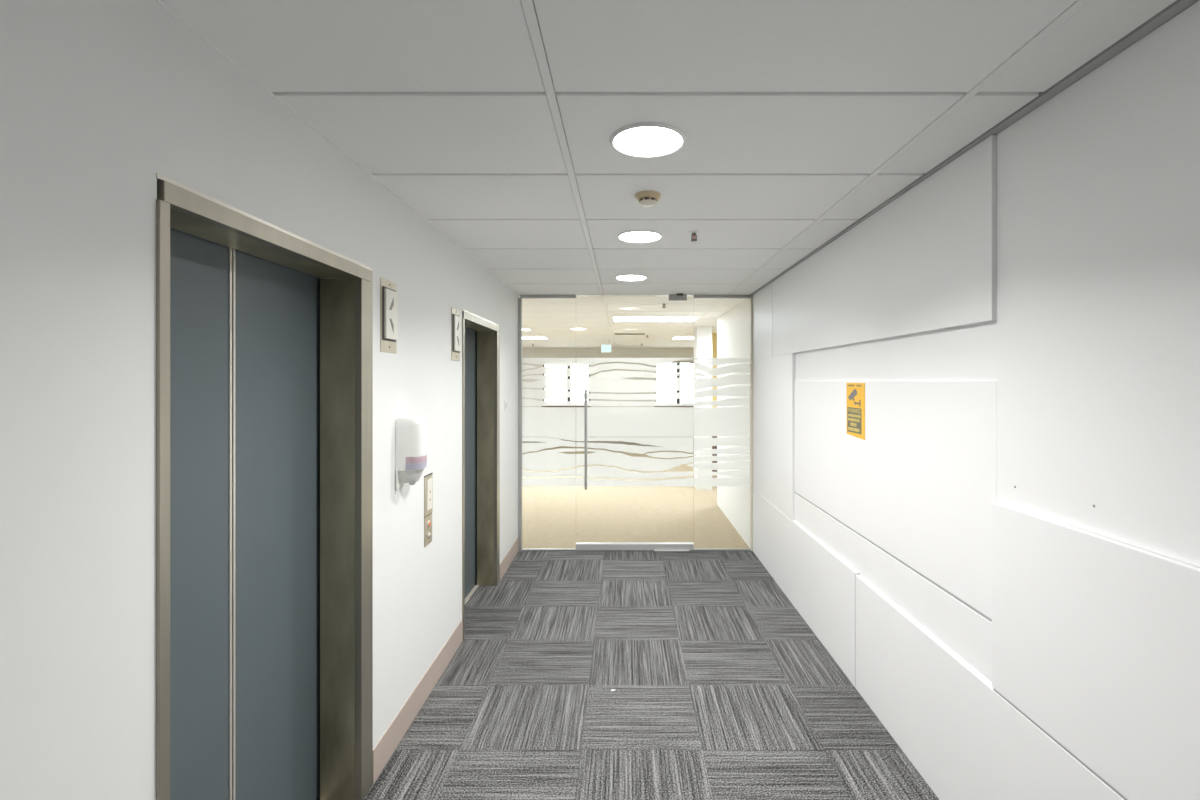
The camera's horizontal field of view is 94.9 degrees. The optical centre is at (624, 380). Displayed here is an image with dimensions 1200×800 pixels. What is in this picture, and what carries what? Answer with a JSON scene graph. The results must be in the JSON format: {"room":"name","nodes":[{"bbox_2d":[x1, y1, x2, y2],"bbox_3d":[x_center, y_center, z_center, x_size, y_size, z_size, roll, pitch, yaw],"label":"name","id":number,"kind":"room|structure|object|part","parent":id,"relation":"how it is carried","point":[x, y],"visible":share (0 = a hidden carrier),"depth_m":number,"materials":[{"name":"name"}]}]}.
{"room":"lobby","nodes":[
{"label":"lobby","id":0,"kind":"room"},
{"bbox_2d":[0,0,518,799],"bbox_3d":[-1.200,0.384,1.000,0.400,2.432,8.400,0,0,0],"label":"wall","id":1,"kind":"structure","parent":0,"point":[99,98],"depth_m":1.09,"materials":[{"name":"white paint"}]},
{"bbox_2d":[156,173,372,799],"bbox_3d":[-1.094,0.577,1.660,0.204,2.045,1.036,0,0,0],"label":"elevator door","id":2,"kind":"structure","parent":1,"relation":"in","point":[264,330],"depth_m":1.75,"materials":[{"name":"silver metal"}]},
{"bbox_3d":[-1.180,0.575,1.386,0.028,2.026,0.488,0,0,0],"label":"door","id":3,"kind":"part","parent":2,"relation":"part of","materials":[{"name":"grey metal"}]},
{"bbox_3d":[-1.180,0.575,1.887,0.028,2.026,0.506,0,0,0],"label":"door","id":4,"kind":"part","parent":2,"relation":"part of","materials":[{"name":"grey metal"}]},
{"bbox_2d":[154,0,518,294],"bbox_3d":[-0.996,-0.810,0.995,0.008,0.004,8.390,0,0,0],"label":"trim","id":5,"kind":"structure","parent":1,"relation":"attached to","point":[160,3],"depth_m":1.62,"materials":[{"name":"white paint"}]},
{"bbox_2d":[380,277,397,353],"bbox_3d":[-0.992,-0.273,2.329,0.017,0.305,0.157,0,0,0],"label":"indicator","id":6,"kind":"object","parent":1,"relation":"attached to","point":[388,289],"visible":1,"depth_m":2.30,"materials":[{"name":"grey metal"}]},
{"bbox_2d":[395,417,426,490],"bbox_3d":[-0.945,0.321,2.455,0.110,0.318,0.126,0,0,0],"label":"soap dispenser","id":7,"kind":"object","parent":1,"relation":"attached to","point":[410,432],"visible":1,"depth_m":2.41,"materials":[{"name":"white plastic"}]},
{"bbox_3d":[-0.992,0.432,2.396,0.008,0.095,0.008,0,0,0],"label":"lever","id":8,"kind":"part","parent":7,"relation":"part of","materials":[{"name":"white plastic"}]},
{"bbox_3d":[-0.998,0.320,2.458,0.004,0.310,0.116,0,0,0],"label":"plate","id":9,"kind":"part","parent":7,"relation":"part of","materials":[{"name":"white plastic"}]},
{"bbox_2d":[424,473,432,546],"bbox_3d":[-0.994,0.652,2.796,0.012,0.355,0.107,0,0,0],"label":"panel","id":10,"kind":"object","parent":1,"relation":"attached to","point":[428,479],"visible":1,"depth_m":2.78,"materials":[{"name":"grey metal"}]},
{"bbox_3d":[-0.998,0.756,2.796,0.004,0.147,0.107,0,0,0],"label":"plate","id":11,"kind":"part","parent":10,"relation":"part of","materials":[{"name":"silver metal"}]},
{"bbox_3d":[-0.997,0.580,2.796,0.006,0.197,0.107,0,0,0],"label":"plate","id":12,"kind":"part","parent":10,"relation":"part of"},
{"bbox_2d":[373,537,518,783],"bbox_3d":[-0.998,1.532,0.983,0.005,0.135,8.365,0,0,0],"label":"baseboard","id":13,"kind":"structure","parent":1,"relation":"attached to","point":[382,752],"depth_m":2.66,"materials":[{"name":"beige plastic"}]},
{"bbox_2d":[451,307,460,360],"bbox_3d":[-0.992,-0.273,3.253,0.017,0.305,0.157,0,0,0],"label":"indicator","id":14,"kind":"object","parent":1,"relation":"attached to","point":[455,314],"visible":1,"depth_m":3.22,"materials":[{"name":"white metal"}]},
{"bbox_2d":[462,309,499,639],"bbox_3d":[-1.094,0.577,3.873,0.204,2.045,1.036,0,0,0],"label":"elevator door","id":15,"kind":"structure","parent":1,"relation":"in","point":[480,336],"depth_m":4.29,"materials":[{"name":"silver metal"}]},
{"bbox_3d":[-1.180,0.575,4.100,0.028,2.026,0.506,0,0,0],"label":"door","id":16,"kind":"part","parent":15,"relation":"part of","materials":[{"name":"grey metal"}]},
{"bbox_3d":[-1.167,1.595,3.844,0.058,0.008,0.898,0,0,0],"label":"sill","id":17,"kind":"part","parent":15,"relation":"part of","materials":[{"name":"silver metal"}]},
{"bbox_2d":[504,400,506,409],"bbox_3d":[-0.995,0.203,4.605,0.011,0.085,0.070,0,0,0],"label":"wall switch","id":18,"kind":"object","parent":1,"relation":"attached to","point":[505,401],"visible":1,"depth_m":4.59,"materials":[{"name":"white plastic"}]},
{"bbox_2d":[522,348,693,438],"bbox_3d":[-1.900,0.384,13.600,10.200,2.432,0.200,0,0,0],"label":"wall","id":19,"kind":"structure","parent":0,"point":[526,352],"depth_m":13.50,"materials":[{"name":"paint"}]},
{"bbox_2d":[542,365,590,406],"bbox_3d":[-1.424,0.081,13.500,1.194,1.111,0.180,0,0,0],"label":"window","id":20,"kind":"structure","parent":19,"relation":"in","point":[568,377],"depth_m":13.51,"materials":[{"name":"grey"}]},
{"bbox_3d":[-1.424,0.620,13.455,1.194,0.033,0.090,0,0,0],"label":"sill","id":21,"kind":"part","parent":20,"relation":"part of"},
{"bbox_2d":[522,439,693,445],"bbox_3d":[-1.900,1.515,13.490,10.200,0.170,0.020,0,0,0],"label":"baseboard","id":22,"kind":"structure","parent":19,"relation":"attached to","point":[612,442],"depth_m":13.48,"materials":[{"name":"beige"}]},
{"bbox_2d":[654,362,693,406],"bbox_3d":[1.326,0.081,13.500,1.195,1.111,0.180,0,0,0],"label":"window","id":23,"kind":"structure","parent":19,"relation":"in","point":[678,370],"depth_m":13.51,"materials":[{"name":"grey"}]},
{"bbox_3d":[1.326,0.620,13.455,1.195,0.033,0.090,0,0,0],"label":"sill","id":24,"kind":"part","parent":23,"relation":"part of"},
{"bbox_2d":[317,446,938,799],"bbox_3d":[-1.900,1.625,5.150,10.200,0.050,16.700,0,0,0],"label":"floor","id":25,"kind":"structure","parent":0,"point":[724,690],"depth_m":2.90,"materials":[{"name":"grey carpet"}]},
{"bbox_2d":[518,295,575,550],"bbox_3d":[-0.730,0.395,5.195,0.538,2.410,0.050,0,0,0],"label":"glass sidelight","id":26,"kind":"object","parent":25,"relation":"on","point":[542,422],"visible":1,"depth_m":5.21,"materials":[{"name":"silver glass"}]},
{"bbox_2d":[576,358,693,550],"bbox_3d":[0.097,0.398,5.175,1.112,2.403,0.094,0,0,0],"label":"door","id":27,"kind":"structure","parent":25,"relation":"on","point":[669,428],"depth_m":5.21,"materials":[{"name":"clear glass"}]},
{"bbox_3d":[-0.361,0.549,5.140,0.025,0.925,0.025,0,0,0],"label":"bar handle","id":28,"kind":"part","parent":27,"relation":"part of","materials":[{"name":"silver metal"}]},
{"bbox_3d":[0.097,1.564,5.200,1.112,0.064,0.044,0,0,0],"label":"rail","id":29,"kind":"part","parent":27,"relation":"part of","materials":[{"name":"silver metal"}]},
{"bbox_2d":[694,295,752,550],"bbox_3d":[0.942,0.395,5.197,0.572,2.410,0.045,0,0,0],"label":"glass sidelight","id":30,"kind":"object","parent":25,"relation":"on","point":[708,421],"visible":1,"depth_m":5.21,"materials":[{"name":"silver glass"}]},
{"bbox_2d":[159,0,1175,347],"bbox_3d":[-1.900,-0.837,5.150,10.800,0.051,16.900,0,0,0],"label":"ceiling","id":31,"kind":"structure","parent":0,"point":[495,121],"depth_m":1.64,"materials":[{"name":"tile"}]},
{"bbox_2d":[522,336,547,338],"bbox_3d":[-2.000,-0.807,10.250,1.100,0.007,0.600,0,0,0],"label":"ceiling light panel","id":32,"kind":"object","parent":31,"relation":"attached to","point":[523,337],"visible":0.41,"depth_m":10.19,"materials":[{"name":"white plastic"}]},
{"bbox_2d":[522,337,546,338],"bbox_3d":[-2.000,-0.808,10.250,1.060,0.004,0.560,0,0,0],"label":"diffuser","id":33,"kind":"object","parent":32,"relation":"attached to","point":[522,337],"depth_m":10.33,"materials":[{"name":"white plastic"}]},
{"bbox_2d":[570,328,586,329],"bbox_3d":[-0.711,-0.806,8.500,0.260,0.010,0.260,0,0,0],"label":"recessed light","id":34,"kind":"object","parent":31,"relation":"in","point":[570,328],"visible":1,"depth_m":8.46,"materials":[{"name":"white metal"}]},
{"bbox_2d":[601,339,611,352],"bbox_3d":[-0.352,-0.680,10.614,0.202,0.262,0.033,0,0,0],"label":"exit sign","id":35,"kind":"object","parent":31,"relation":"hanging from","point":[604,348],"visible":0.95,"depth_m":10.60,"materials":[{"name":"white plastic"}]},
{"bbox_3d":[-0.352,-0.626,10.598,0.186,0.138,0.003,0,0,0],"label":"panel","id":36,"kind":"part","parent":35,"relation":"part of","materials":[{"name":"white plastic"}]},
{"bbox_2d":[614,333,644,334],"bbox_3d":[0.090,-0.805,9.450,0.524,0.010,0.180,0,0,0],"label":"ceiling vent","id":37,"kind":"object","parent":31,"relation":"in","point":[614,333],"visible":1,"depth_m":9.36,"materials":[{"name":"grey metal"}]},
{"bbox_2d":[615,274,646,280],"bbox_3d":[0.052,-0.806,4.290,0.256,0.010,0.256,0,0,0],"label":"recessed light","id":38,"kind":"object","parent":31,"relation":"in","point":[624,277],"visible":1,"depth_m":4.29,"materials":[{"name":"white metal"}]},
{"bbox_2d":[617,275,645,279],"bbox_3d":[0.052,-0.809,4.290,0.229,0.004,0.229,0,0,-3],"label":"diffuser","id":39,"kind":"object","parent":38,"relation":"attached to","point":[619,277],"depth_m":4.29,"materials":[{"name":"white plastic"}]},
{"bbox_2d":[617,229,662,242],"bbox_3d":[0.086,-0.806,3.072,0.256,0.010,0.256,0,0,0],"label":"recessed light","id":40,"kind":"object","parent":31,"relation":"in","point":[633,236],"visible":1,"depth_m":3.07,"materials":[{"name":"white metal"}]},
{"bbox_2d":[620,232,659,240],"bbox_3d":[0.086,-0.809,3.072,0.229,0.004,0.229,0,0,-3],"label":"diffuser","id":41,"kind":"object","parent":40,"relation":"attached to","point":[624,236],"depth_m":3.07,"materials":[{"name":"white plastic"}]},
{"bbox_2d":[610,122,685,156],"bbox_3d":[0.079,-0.806,1.852,0.256,0.010,0.256,0,0,0],"label":"recessed light","id":42,"kind":"object","parent":31,"relation":"in","point":[646,139],"visible":1,"depth_m":1.84,"materials":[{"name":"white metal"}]},
{"bbox_2d":[635,191,660,206],"bbox_3d":[0.102,-0.789,2.400,0.110,0.045,0.110,0,0,0],"label":"smoke detector","id":43,"kind":"object","parent":31,"relation":"attached to","point":[645,198],"visible":1,"depth_m":2.37,"materials":[{"name":"beige plastic"}]},
{"bbox_2d":[612,317,699,321],"bbox_3d":[0.395,-0.807,7.185,1.110,0.007,0.530,0,0,0],"label":"ceiling light panel","id":44,"kind":"object","parent":31,"relation":"attached to","point":[614,319],"visible":1,"depth_m":7.21,"materials":[{"name":"white plastic"}]},
{"bbox_2d":[669,293,686,300],"bbox_3d":[0.500,-0.781,5.141,0.168,0.059,0.102,0,0,0],"label":"lock","id":45,"kind":"object","parent":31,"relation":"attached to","point":[679,296],"visible":1,"depth_m":5.14,"materials":[{"name":"silver metal"}]},
{"bbox_2d":[672,336,693,338],"bbox_3d":[1.475,-0.807,10.300,1.150,0.007,0.600,0,0,0],"label":"ceiling light panel","id":46,"kind":"object","parent":31,"relation":"attached to","point":[674,337],"visible":0.41,"depth_m":10.19,"materials":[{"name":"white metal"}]},
{"bbox_2d":[673,337,693,338],"bbox_3d":[1.475,-0.808,10.300,1.110,0.004,0.560,0,0,0],"label":"diffuser","id":47,"kind":"object","parent":46,"relation":"attached to","point":[673,337],"depth_m":10.31,"materials":[{"name":"white plastic"}]},
{"bbox_2d":[689,230,699,240],"bbox_3d":[0.378,-0.787,2.990,0.060,0.049,0.060,0,0,0],"label":"sprinkler head","id":48,"kind":"object","parent":31,"relation":"attached to","point":[693,232],"visible":1,"depth_m":2.98},
{"bbox_2d":[693,326,711,489],"bbox_3d":[1.175,0.384,8.287,0.225,2.432,0.425,0,0,0],"label":"wall column","id":49,"kind":"structure","parent":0,"point":[702,335],"depth_m":8.08,"materials":[{"name":"white paint"}]},
{"bbox_2d":[712,333,716,406],"bbox_3d":[2.250,0.384,9.350,1.900,2.432,0.100,0,0,0],"label":"wall","id":50,"kind":"structure","parent":0,"point":[714,335],"depth_m":9.30,"materials":[{"name":"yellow paint"}]},
{"bbox_2d":[712,436,716,475],"bbox_3d":[2.245,1.225,9.290,1.910,0.750,0.020,0,0,0],"label":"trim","id":51,"kind":"structure","parent":50,"relation":"attached to","point":[713,447],"depth_m":9.28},
{"bbox_2d":[717,0,1199,799],"bbox_3d":[1.310,0.384,1.960,0.220,2.432,10.320,0,0,0],"label":"wall","id":52,"kind":"structure","parent":0,"point":[1004,568],"depth_m":1.70,"materials":[{"name":"white paint"}]},
{"bbox_3d":[1.218,-0.504,4.825,0.022,0.609,0.659,0,0,0],"label":"panel","id":53,"kind":"part","parent":52,"relation":"part of","materials":[{"name":"white paint"}]},
{"bbox_3d":[1.217,1.304,4.554,0.024,0.591,1.201,0,0,0],"label":"panel","id":54,"kind":"part","parent":52,"relation":"part of","materials":[{"name":"white paint"}]},
{"bbox_3d":[1.218,0.404,4.555,0.022,1.206,1.200,0,0,0],"label":"panel","id":55,"kind":"part","parent":52,"relation":"part of","materials":[{"name":"white paint"}]},
{"bbox_3d":[1.216,1.300,3.409,0.026,0.599,1.075,0,0,0],"label":"panel","id":56,"kind":"part","parent":52,"relation":"part of","materials":[{"name":"white paint"}]},
{"bbox_2d":[847,383,864,439],"bbox_3d":[1.219,0.155,2.905,0.003,0.289,0.226,0,0,0],"label":"warning sign","id":57,"kind":"object","parent":52,"relation":"attached to","point":[855,391],"visible":1,"depth_m":2.89,"materials":[{"name":"orange"}]},
{"bbox_2d":[848,389,856,399],"bbox_3d":[1.218,0.072,2.937,0.001,0.064,0.118,0,0,0],"label":"picture","id":58,"kind":"object","parent":57,"relation":"attached to","point":[852,393],"depth_m":2.94,"materials":[{"name":"grey"}]},
{"bbox_3d":[1.218,0.208,2.917,0.001,0.133,0.176,0,0,0],"label":"text panel","id":59,"kind":"part","parent":57,"relation":"part of","materials":[{"name":"yellow"}]},
{"bbox_2d":[848,414,859,431],"bbox_3d":[1.218,0.222,2.917,0.001,0.088,0.154,0,0,0],"label":"print","id":60,"kind":"object","parent":57,"relation":"attached to","point":[853,419],"depth_m":2.92,"materials":[{"name":"yellow"}]},
{"bbox_3d":[1.218,-0.504,3.145,0.023,0.609,2.678,0,0,0],"label":"panel","id":61,"kind":"part","parent":52,"relation":"part of","materials":[{"name":"white paint"}]},
{"bbox_3d":[1.224,0.900,2.880,0.009,0.190,2.148,0,0,0],"label":"panel","id":62,"kind":"part","parent":52,"relation":"part of","materials":[{"name":"white paint"}]},
{"bbox_3d":[1.225,0.397,2.880,0.008,0.794,2.148,0,0,0],"label":"panel","id":63,"kind":"part","parent":52,"relation":"part of","materials":[{"name":"white paint"}]},
{"bbox_2d":[750,0,1198,294],"bbox_3d":[1.208,-0.822,1.000,0.042,0.023,8.400,0,0,0],"label":"trim","id":64,"kind":"structure","parent":52,"relation":"attached to","point":[1178,6],"depth_m":1.54,"materials":[{"name":"grey"}]},
{"bbox_3d":[1.216,1.305,-0.169,0.026,0.590,6.062,0,0,0],"label":"panel","id":65,"kind":"part","parent":52,"relation":"part of","materials":[{"name":"white paint"}]},
{"bbox_3d":[1.216,0.699,-0.699,0.027,0.604,5.002,0,0,0],"label":"panel","id":66,"kind":"part","parent":52,"relation":"part of","materials":[{"name":"white paint"}]},
{"bbox_3d":[1.225,-0.206,-0.697,0.008,1.205,5.006,0,0,0],"label":"panel","id":67,"kind":"part","parent":52,"relation":"part of","materials":[{"name":"white paint"}]}
]}

